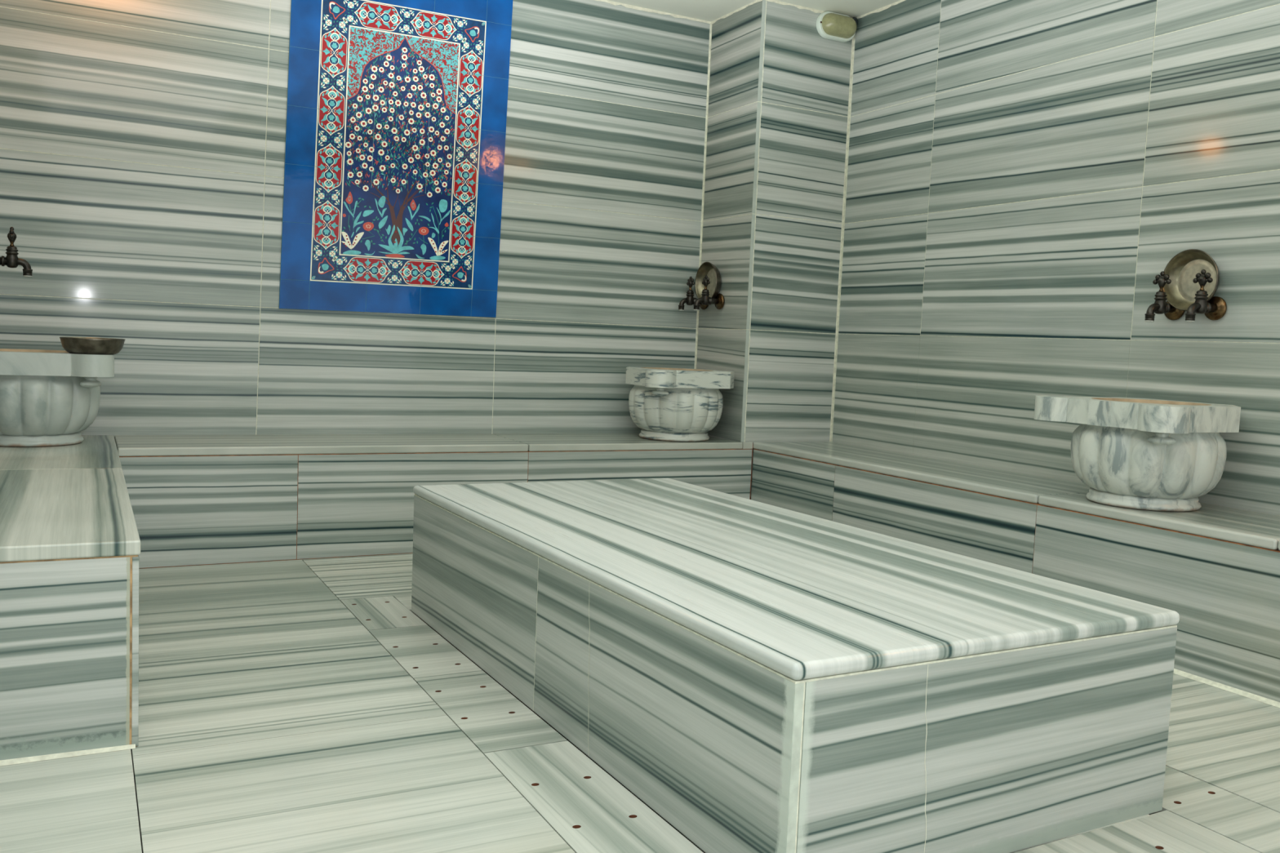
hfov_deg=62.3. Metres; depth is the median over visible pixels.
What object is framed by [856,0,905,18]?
trim
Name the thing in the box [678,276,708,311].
tap
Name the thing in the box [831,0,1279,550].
wall
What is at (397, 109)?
picture
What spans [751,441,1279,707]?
bench
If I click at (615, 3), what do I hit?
trim
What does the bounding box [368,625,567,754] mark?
drain cover
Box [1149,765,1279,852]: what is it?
drain cover
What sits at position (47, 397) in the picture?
basin
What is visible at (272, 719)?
floor
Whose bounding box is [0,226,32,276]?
tap
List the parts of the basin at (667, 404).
ear knob, fluted bowl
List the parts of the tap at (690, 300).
spout, handle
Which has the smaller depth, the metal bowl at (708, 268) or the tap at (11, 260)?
the tap at (11, 260)
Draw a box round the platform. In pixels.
[411,478,1179,852]
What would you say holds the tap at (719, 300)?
attached to the pillar
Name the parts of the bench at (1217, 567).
panel, seat, panel, panel, seat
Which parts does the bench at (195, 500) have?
panel, seat, panel, seat, panel, seat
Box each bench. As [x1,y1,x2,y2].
[0,435,140,766]
[114,433,753,568]
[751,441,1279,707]
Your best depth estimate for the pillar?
5.17 m
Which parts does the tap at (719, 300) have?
spout, handle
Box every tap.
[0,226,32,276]
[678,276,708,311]
[693,275,724,310]
[1144,271,1184,321]
[1185,269,1226,321]
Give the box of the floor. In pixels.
[0,553,1279,852]
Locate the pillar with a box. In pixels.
[695,0,853,499]
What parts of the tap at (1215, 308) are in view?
spout, handle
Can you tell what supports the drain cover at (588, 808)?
on the floor
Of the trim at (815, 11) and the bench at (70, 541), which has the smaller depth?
the bench at (70, 541)
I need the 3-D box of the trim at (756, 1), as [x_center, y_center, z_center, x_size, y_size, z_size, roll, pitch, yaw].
[0.465,-2.018,5.154,0.004,0.013,0.462,0,5,-28]
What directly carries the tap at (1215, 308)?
attached to the wall at (1021, 175)
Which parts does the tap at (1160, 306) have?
spout, handle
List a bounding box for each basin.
[0,348,114,447]
[625,366,734,441]
[1034,395,1240,511]
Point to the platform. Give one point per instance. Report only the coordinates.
(762, 677)
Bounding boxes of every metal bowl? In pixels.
[59,337,124,354]
[694,261,720,297]
[1163,248,1219,311]
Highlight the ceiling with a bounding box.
[608,0,899,21]
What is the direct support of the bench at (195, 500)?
on the floor
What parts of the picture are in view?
painted panel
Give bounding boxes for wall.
[0,0,711,435]
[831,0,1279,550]
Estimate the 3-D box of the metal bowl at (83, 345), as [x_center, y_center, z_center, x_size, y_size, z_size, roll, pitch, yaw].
[-1.964,-0.290,3.803,0.211,0.056,0.211,0,5,-28]
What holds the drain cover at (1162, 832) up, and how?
on the floor
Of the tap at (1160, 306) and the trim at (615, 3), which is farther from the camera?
the trim at (615, 3)
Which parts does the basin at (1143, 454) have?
fluted bowl, ear knob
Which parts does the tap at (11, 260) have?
handle, spout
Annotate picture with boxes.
[279,0,512,317]
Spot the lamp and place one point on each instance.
(835, 26)
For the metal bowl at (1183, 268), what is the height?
0.207 m
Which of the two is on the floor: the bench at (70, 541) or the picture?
the bench at (70, 541)
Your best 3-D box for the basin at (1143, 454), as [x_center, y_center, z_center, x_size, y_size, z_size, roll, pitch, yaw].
[1.641,0.086,3.461,0.501,0.337,0.538,0,5,-28]
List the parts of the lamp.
glass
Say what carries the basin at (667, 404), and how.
on the bench at (195, 500)
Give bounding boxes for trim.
[595,0,711,24]
[711,0,762,24]
[765,0,852,17]
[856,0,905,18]
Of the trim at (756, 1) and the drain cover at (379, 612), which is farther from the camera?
the trim at (756, 1)
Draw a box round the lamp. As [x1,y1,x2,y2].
[816,10,857,42]
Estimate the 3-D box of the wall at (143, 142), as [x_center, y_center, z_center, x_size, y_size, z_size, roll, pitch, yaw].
[-1.140,-0.784,4.734,3.259,2.537,0.060,0,5,-28]
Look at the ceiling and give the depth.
5.08 m
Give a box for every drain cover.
[340,595,426,631]
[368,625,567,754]
[484,741,702,852]
[1014,810,1259,852]
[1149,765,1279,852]
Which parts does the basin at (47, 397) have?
fluted bowl, ear knob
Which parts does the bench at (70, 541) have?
seat, panel, seat, panel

